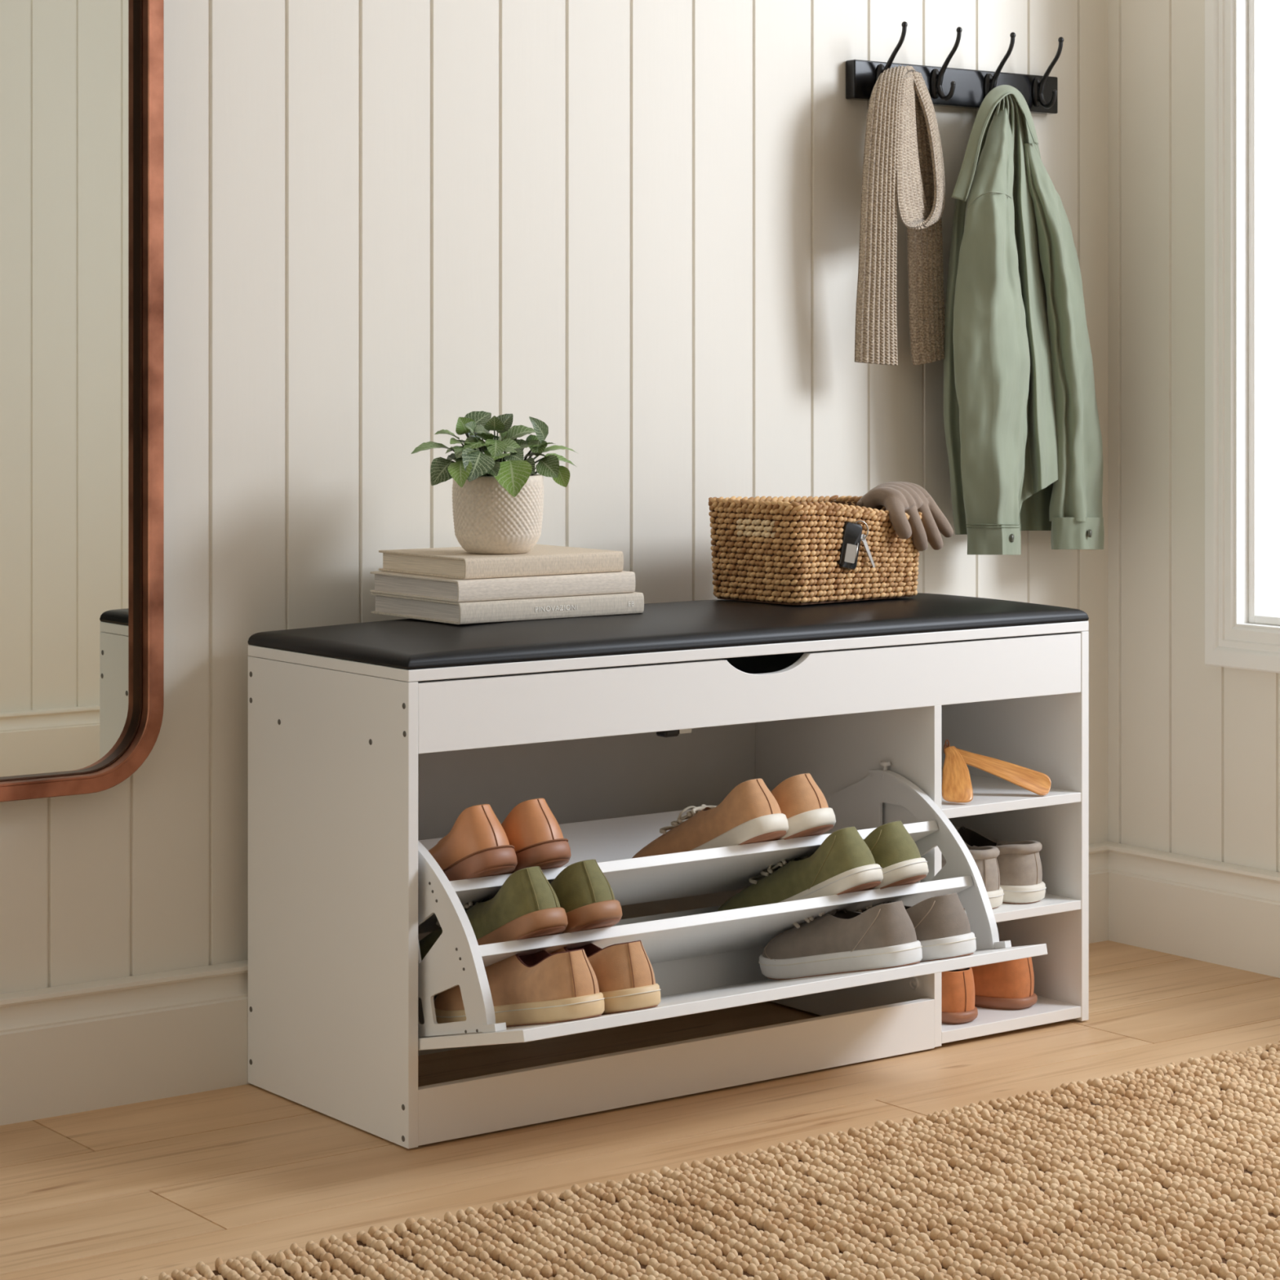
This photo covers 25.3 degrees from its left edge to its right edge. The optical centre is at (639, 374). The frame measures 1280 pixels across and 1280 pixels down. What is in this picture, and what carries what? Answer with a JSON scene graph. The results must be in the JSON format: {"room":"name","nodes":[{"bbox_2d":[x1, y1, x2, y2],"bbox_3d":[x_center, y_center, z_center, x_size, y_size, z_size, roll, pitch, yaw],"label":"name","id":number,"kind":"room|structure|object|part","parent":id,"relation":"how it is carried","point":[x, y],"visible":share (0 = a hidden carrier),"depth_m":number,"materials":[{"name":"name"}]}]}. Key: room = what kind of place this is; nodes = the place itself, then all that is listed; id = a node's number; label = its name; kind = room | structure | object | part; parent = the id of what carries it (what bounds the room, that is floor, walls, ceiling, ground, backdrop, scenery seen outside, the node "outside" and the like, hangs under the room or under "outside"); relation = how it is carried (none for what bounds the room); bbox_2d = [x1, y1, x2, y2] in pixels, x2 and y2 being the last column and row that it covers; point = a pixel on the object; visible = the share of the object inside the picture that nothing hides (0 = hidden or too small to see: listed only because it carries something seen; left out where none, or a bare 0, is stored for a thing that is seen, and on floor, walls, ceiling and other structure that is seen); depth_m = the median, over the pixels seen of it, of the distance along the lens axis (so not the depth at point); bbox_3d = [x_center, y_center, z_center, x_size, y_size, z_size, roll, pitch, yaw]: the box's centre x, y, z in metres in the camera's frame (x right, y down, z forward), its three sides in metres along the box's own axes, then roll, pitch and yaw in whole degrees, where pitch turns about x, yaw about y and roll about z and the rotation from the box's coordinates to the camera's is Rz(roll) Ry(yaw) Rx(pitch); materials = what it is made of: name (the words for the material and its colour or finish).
{"room":"home entryway","nodes":[
{"label":"home entryway","id":0,"kind":"room"},
{"bbox_2d":[0,0,1107,994],"bbox_3d":[-0.436,-0.457,3.492,2.778,2.600,0.080,0,0,-36],"label":"wall","id":1,"kind":"structure","parent":0,"point":[628,228],"depth_m":3.63,"materials":[{"name":"beige paint"}]},
{"bbox_2d":[0,0,164,802],"bbox_3d":[-0.891,-0.314,3.081,0.817,1.586,0.038,0,0,-36],"label":"wall mirror","id":2,"kind":"object","parent":1,"relation":"attached to","point":[82,82],"visible":1,"depth_m":3.27,"materials":[{"name":"brown wood"}]},
{"bbox_2d":[0,841,1108,1125],"bbox_3d":[-0.404,0.772,3.448,2.778,0.141,0.030,0,0,-36],"label":"baseboard","id":3,"kind":"structure","parent":1,"relation":"attached to","point":[68,1049],"depth_m":3.29,"materials":[{"name":"beige paint"}]},
{"bbox_2d":[845,21,1063,114],"bbox_3d":[0.467,-0.437,4.064,0.395,0.105,0.074,0,0,-36],"label":"coat rack","id":4,"kind":"object","parent":1,"relation":"attached to","point":[954,87],"visible":0.77,"depth_m":4.08,"materials":[{"name":"black metal"}]},
{"bbox_2d":[854,65,945,365],"bbox_3d":[0.374,-0.221,3.956,0.067,0.418,0.197,0,0,39],"label":"scarf","id":5,"kind":"object","parent":4,"relation":"hanging from","point":[903,162],"visible":1,"depth_m":3.91,"materials":[{"name":"beige fabric"}]},
{"bbox_2d":[943,84,1104,555],"bbox_3d":[0.548,-0.077,4.087,0.122,0.668,0.344,0,0,42],"label":"jacket","id":6,"kind":"object","parent":4,"relation":"hanging from","point":[1023,433],"visible":1,"depth_m":4.02,"materials":[{"name":"green fabric"}]},
{"bbox_3d":[0.537,-0.090,4.125,0.236,0.640,0.018,0,0,-37],"label":"panel","id":7,"kind":"part","parent":6,"relation":"part of","materials":[{"name":"green fabric"}]},
{"bbox_2d":[0,940,1279,1279],"bbox_3d":[0.132,0.858,1.362,4.558,0.030,4.180,0,0,-36],"label":"floor","id":8,"kind":"structure","parent":0,"point":[149,1188],"depth_m":3.15,"materials":[{"name":"brown wood"}]},
{"bbox_2d":[247,592,1088,1148],"bbox_3d":[0.119,0.565,3.465,1.041,0.552,0.562,0,0,-36],"label":"storage bench","id":9,"kind":"object","parent":8,"relation":"on","point":[368,742],"visible":0.76,"depth_m":3.35,"materials":[{"name":"white laminate"}]},
{"bbox_3d":[-0.353,0.587,3.241,0.013,0.506,0.360,0,0,-36],"label":"panel","id":10,"kind":"part","parent":9,"relation":"part of","materials":[{"name":"white laminate"}]},
{"bbox_2d":[428,804,517,880],"bbox_3d":[-0.220,0.554,3.213,0.240,0.158,0.101,0,0,42],"label":"leather shoe","id":11,"kind":"object","parent":9,"relation":"on","point":[477,845],"visible":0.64,"depth_m":3.13,"materials":[{"name":"brown leather"}]},
{"bbox_2d":[418,866,568,960],"bbox_3d":[-0.164,0.615,3.176,0.240,0.156,0.101,0,0,42],"label":"sneaker","id":12,"kind":"object","parent":9,"relation":"on","point":[526,905],"visible":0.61,"depth_m":3.10,"materials":[{"name":"green fabric"}]},
{"bbox_2d":[370,591,644,624],"bbox_3d":[-0.161,0.277,3.457,0.265,0.025,0.200,0,0,-36],"label":"book","id":13,"kind":"object","parent":9,"relation":"on","point":[611,604],"visible":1,"depth_m":3.38,"materials":[{"name":"white paper"}]},
{"bbox_2d":[369,570,635,602],"bbox_3d":[-0.167,0.252,3.456,0.255,0.025,0.198,0,0,-36],"label":"book","id":14,"kind":"object","parent":13,"relation":"on","point":[427,587],"visible":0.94,"depth_m":3.38,"materials":[{"name":"paper"}]},
{"bbox_2d":[378,543,623,579],"bbox_3d":[-0.169,0.227,3.462,0.228,0.025,0.195,0,0,-36],"label":"book","id":15,"kind":"object","parent":14,"relation":"on","point":[454,562],"visible":0.96,"depth_m":3.40,"materials":[{"name":"paper"}]},
{"bbox_2d":[411,410,578,554],"bbox_3d":[-0.168,0.129,3.412,0.148,0.170,0.199,0,0,19],"label":"potted plant","id":16,"kind":"object","parent":15,"relation":"on","point":[498,503],"visible":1,"depth_m":3.38,"materials":[{"name":"green plant"}]},
{"bbox_3d":[-0.171,0.167,3.422,0.110,0.094,0.110,0,0,-36],"label":"pot","id":17,"kind":"part","parent":16,"relation":"part of","materials":[{"name":"beige ceramic"}]},
{"bbox_2d":[434,948,604,1026],"bbox_3d":[-0.121,0.666,3.108,0.242,0.111,0.106,0,0,44],"label":"sneaker","id":18,"kind":"object","parent":9,"relation":"on","point":[541,987],"visible":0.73,"depth_m":3.03,"materials":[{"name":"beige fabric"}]},
{"bbox_2d":[501,798,571,873],"bbox_3d":[-0.175,0.554,3.245,0.101,0.158,0.240,0,0,-33],"label":"leather shoe","id":19,"kind":"object","parent":9,"relation":"on","point":[536,836],"visible":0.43,"depth_m":3.17,"materials":[{"name":"brown leather"}]},
{"bbox_2d":[550,859,622,933],"bbox_3d":[-0.117,0.615,3.209,0.101,0.156,0.240,0,0,-33],"label":"sneaker","id":20,"kind":"object","parent":9,"relation":"on","point":[587,898],"visible":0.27,"depth_m":3.13,"materials":[{"name":"green fabric"}]},
{"bbox_2d":[550,940,661,1014],"bbox_3d":[-0.075,0.666,3.141,0.105,0.111,0.242,0,0,-31],"label":"sneaker","id":21,"kind":"object","parent":9,"relation":"on","point":[624,972],"visible":0.34,"depth_m":3.06,"materials":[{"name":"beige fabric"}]},
{"bbox_3d":[-0.047,0.579,3.690,1.014,0.487,0.004,0,0,-36],"label":"panel","id":22,"kind":"part","parent":9,"relation":"part of","materials":[{"name":"white laminate"}]},
{"bbox_2d":[247,592,1088,670],"bbox_3d":[0.059,0.305,3.547,1.040,0.032,0.360,0,0,-36],"label":"cushion","id":23,"kind":"object","parent":9,"relation":"on","point":[716,628],"depth_m":3.36,"materials":[{"name":"black leather"}]},
{"bbox_3d":[0.059,0.327,3.547,1.040,0.013,0.360,0,0,-36],"label":"lid","id":24,"kind":"part","parent":9,"relation":"part of","materials":[{"name":"white laminate"}]},
{"bbox_3d":[0.053,0.416,3.336,0.018,0.008,0.002,0,0,-36],"label":"catch plate","id":25,"kind":"part","parent":9,"relation":"part of","materials":[{"name":"silver metal"}]},
{"bbox_2d":[632,778,788,857],"bbox_3d":[0.089,0.554,3.435,0.239,0.154,0.101,0,0,41],"label":"sneaker","id":26,"kind":"object","parent":9,"relation":"on","point":[749,813],"visible":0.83,"depth_m":3.37,"materials":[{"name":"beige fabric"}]},
{"bbox_3d":[0.163,0.374,3.407,1.013,0.077,0.012,0,0,-36],"label":"rail","id":27,"kind":"part","parent":9,"relation":"part of","materials":[{"name":"white laminate"}]},
{"bbox_2d":[717,826,883,911],"bbox_3d":[0.199,0.614,3.441,0.239,0.156,0.102,0,0,40],"label":"sneaker","id":28,"kind":"object","parent":9,"relation":"on","point":[843,863],"visible":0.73,"depth_m":3.38,"materials":[{"name":"green fabric"}]},
{"bbox_2d":[770,773,835,839],"bbox_3d":[0.135,0.554,3.467,0.101,0.154,0.240,0,0,-34],"label":"sneaker","id":29,"kind":"object","parent":9,"relation":"on","point":[807,812],"visible":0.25,"depth_m":3.39,"materials":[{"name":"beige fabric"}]},
{"bbox_2d":[708,495,921,604],"bbox_3d":[0.228,0.223,3.689,0.249,0.131,0.169,0,0,-42],"label":"wicker basket","id":30,"kind":"object","parent":9,"relation":"on","point":[780,550],"visible":0.94,"depth_m":3.61,"materials":[{"name":"wicker"}]},
{"bbox_2d":[836,520,875,569],"bbox_3d":[0.276,0.216,3.619,0.061,0.063,0.012,0,0,-31],"label":"key","id":31,"kind":"object","parent":30,"relation":"hanging from","point":[852,534],"visible":1,"depth_m":3.61,"materials":[{"name":"black plastic"}]},
{"bbox_3d":[0.274,0.227,3.612,0.007,0.027,0.002,0,0,-36],"label":"chrome trim","id":32,"kind":"part","parent":31,"relation":"part of","materials":[{"name":"silver metal"}]},
{"bbox_3d":[0.290,0.225,3.629,0.027,0.044,0.003,0,0,-41],"label":"key blade","id":33,"kind":"part","parent":31,"relation":"part of","materials":[{"name":"silver metal"}]},
{"bbox_2d":[856,481,953,551],"bbox_3d":[0.342,0.185,3.726,0.090,0.089,0.136,0,0,36],"label":"glove","id":34,"kind":"object","parent":30,"relation":"on","point":[899,498],"visible":0.98,"depth_m":3.70,"materials":[{"name":"beige fabric"}]},
{"bbox_2d":[758,900,922,979],"bbox_3d":[0.248,0.664,3.372,0.215,0.106,0.105,0,0,39],"label":"sneaker","id":35,"kind":"object","parent":9,"relation":"on","point":[882,936],"visible":0.88,"depth_m":3.33,"materials":[{"name":"grey fabric"}]},
{"bbox_3d":[0.311,0.502,3.612,0.014,0.022,0.014,0,0,-36],"label":"stop knob","id":36,"kind":"part","parent":9,"relation":"part of","materials":[{"name":"white plastic"}]},
{"bbox_2d":[863,820,928,889],"bbox_3d":[0.244,0.614,3.473,0.103,0.156,0.239,0,0,-36],"label":"sneaker","id":37,"kind":"object","parent":9,"relation":"on","point":[891,845],"visible":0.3,"depth_m":3.40,"materials":[{"name":"green fabric"}]},
{"bbox_2d":[854,893,976,962],"bbox_3d":[0.303,0.664,3.410,0.106,0.106,0.215,0,0,-34],"label":"sneaker","id":38,"kind":"object","parent":9,"relation":"on","point":[941,924],"visible":0.47,"depth_m":3.34,"materials":[{"name":"grey fabric"}]},
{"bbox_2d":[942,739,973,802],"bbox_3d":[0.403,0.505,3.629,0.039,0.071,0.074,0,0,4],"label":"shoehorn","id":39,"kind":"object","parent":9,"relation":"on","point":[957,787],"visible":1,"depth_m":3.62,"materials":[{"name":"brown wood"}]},
{"bbox_2d":[941,967,977,1024],"bbox_3d":[0.344,0.788,3.705,0.098,0.066,0.253,0,0,-33],"label":"loafer","id":40,"kind":"object","parent":9,"relation":"in","point":[957,986],"visible":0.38,"depth_m":3.60,"materials":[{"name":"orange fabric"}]},
{"bbox_2d":[941,844,1004,909],"bbox_3d":[0.370,0.640,3.734,0.104,0.087,0.260,0,0,-41],"label":"sneaker","id":41,"kind":"object","parent":9,"relation":"on","point":[984,857],"visible":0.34,"depth_m":3.64,"materials":[{"name":"grey fabric"}]},
{"bbox_3d":[0.472,0.587,3.852,0.013,0.506,0.360,0,0,-36],"label":"panel","id":42,"kind":"part","parent":9,"relation":"part of","materials":[{"name":"white laminate"}]},
{"bbox_2d":[943,743,1051,795],"bbox_3d":[0.461,0.509,3.678,0.139,0.064,0.023,0,0,4],"label":"shoehorn","id":43,"kind":"object","parent":9,"relation":"on","point":[1038,783],"visible":1,"depth_m":3.68,"materials":[{"name":"brown wood"}]},
{"bbox_2d":[962,956,1037,1009],"bbox_3d":[0.410,0.788,3.767,0.253,0.066,0.099,0,0,37],"label":"shoe","id":44,"kind":"object","parent":9,"relation":"in","point":[1007,984],"visible":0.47,"depth_m":3.69,"materials":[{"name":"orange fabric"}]},
{"bbox_2d":[955,826,1046,903],"bbox_3d":[0.424,0.640,3.772,0.260,0.087,0.104,0,0,44],"label":"sneaker","id":45,"kind":"object","parent":9,"relation":"on","point":[1020,864],"visible":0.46,"depth_m":3.68,"materials":[{"name":"grey fabric"}]},
{"bbox_2d":[941,769,1080,818],"bbox_3d":[0.370,0.549,3.774,0.245,0.012,0.355,0,0,-36],"label":"shelf","id":46,"kind":"object","parent":9,"relation":"attached to","point":[992,793],"depth_m":3.69,"materials":[{"name":"white laminate"}]},
{"bbox_2d":[964,893,1080,922],"bbox_3d":[0.370,0.689,3.774,0.245,0.012,0.355,0,0,-36],"label":"shelf","id":47,"kind":"object","parent":9,"relation":"attached to","point":[1064,906],"depth_m":3.68,"materials":[{"name":"white laminate"}]},
{"bbox_2d":[119,1040,1279,1279],"bbox_3d":[0.483,0.836,2.717,1.986,0.026,0.980,0,0,-36],"label":"jute rug","id":48,"kind":"object","parent":8,"relation":"on","point":[1171,1172],"visible":1,"depth_m":2.84,"materials":[{"name":"beige fabric"}]},
{"bbox_2d":[1107,0,1279,872],"bbox_3d":[1.494,-0.457,3.284,0.080,2.600,2.550,0,0,-36],"label":"wall","id":49,"kind":"structure","parent":0,"point":[1193,746],"depth_m":4.19,"materials":[{"name":"beige paint"}]},
{"bbox_2d":[1107,841,1279,977],"bbox_3d":[1.450,0.772,3.252,0.030,0.141,2.550,0,0,-36],"label":"baseboard","id":50,"kind":"structure","parent":49,"relation":"attached to","point":[1219,913],"depth_m":4.11,"materials":[{"name":"beige paint"}]},
{"bbox_2d":[1204,0,1279,673],"bbox_3d":[1.473,-0.524,3.293,0.104,1.884,2.084,0,0,-36],"label":"window","id":51,"kind":"structure","parent":49,"relation":"in","point":[1242,37],"depth_m":4.08,"materials":[{"name":"white paint"}]},
{"bbox_3d":[1.473,-0.524,3.294,0.033,1.759,1.982,0,0,-36],"label":"sash","id":52,"kind":"part","parent":51,"relation":"part of","materials":[{"name":"white paint"}]}
]}

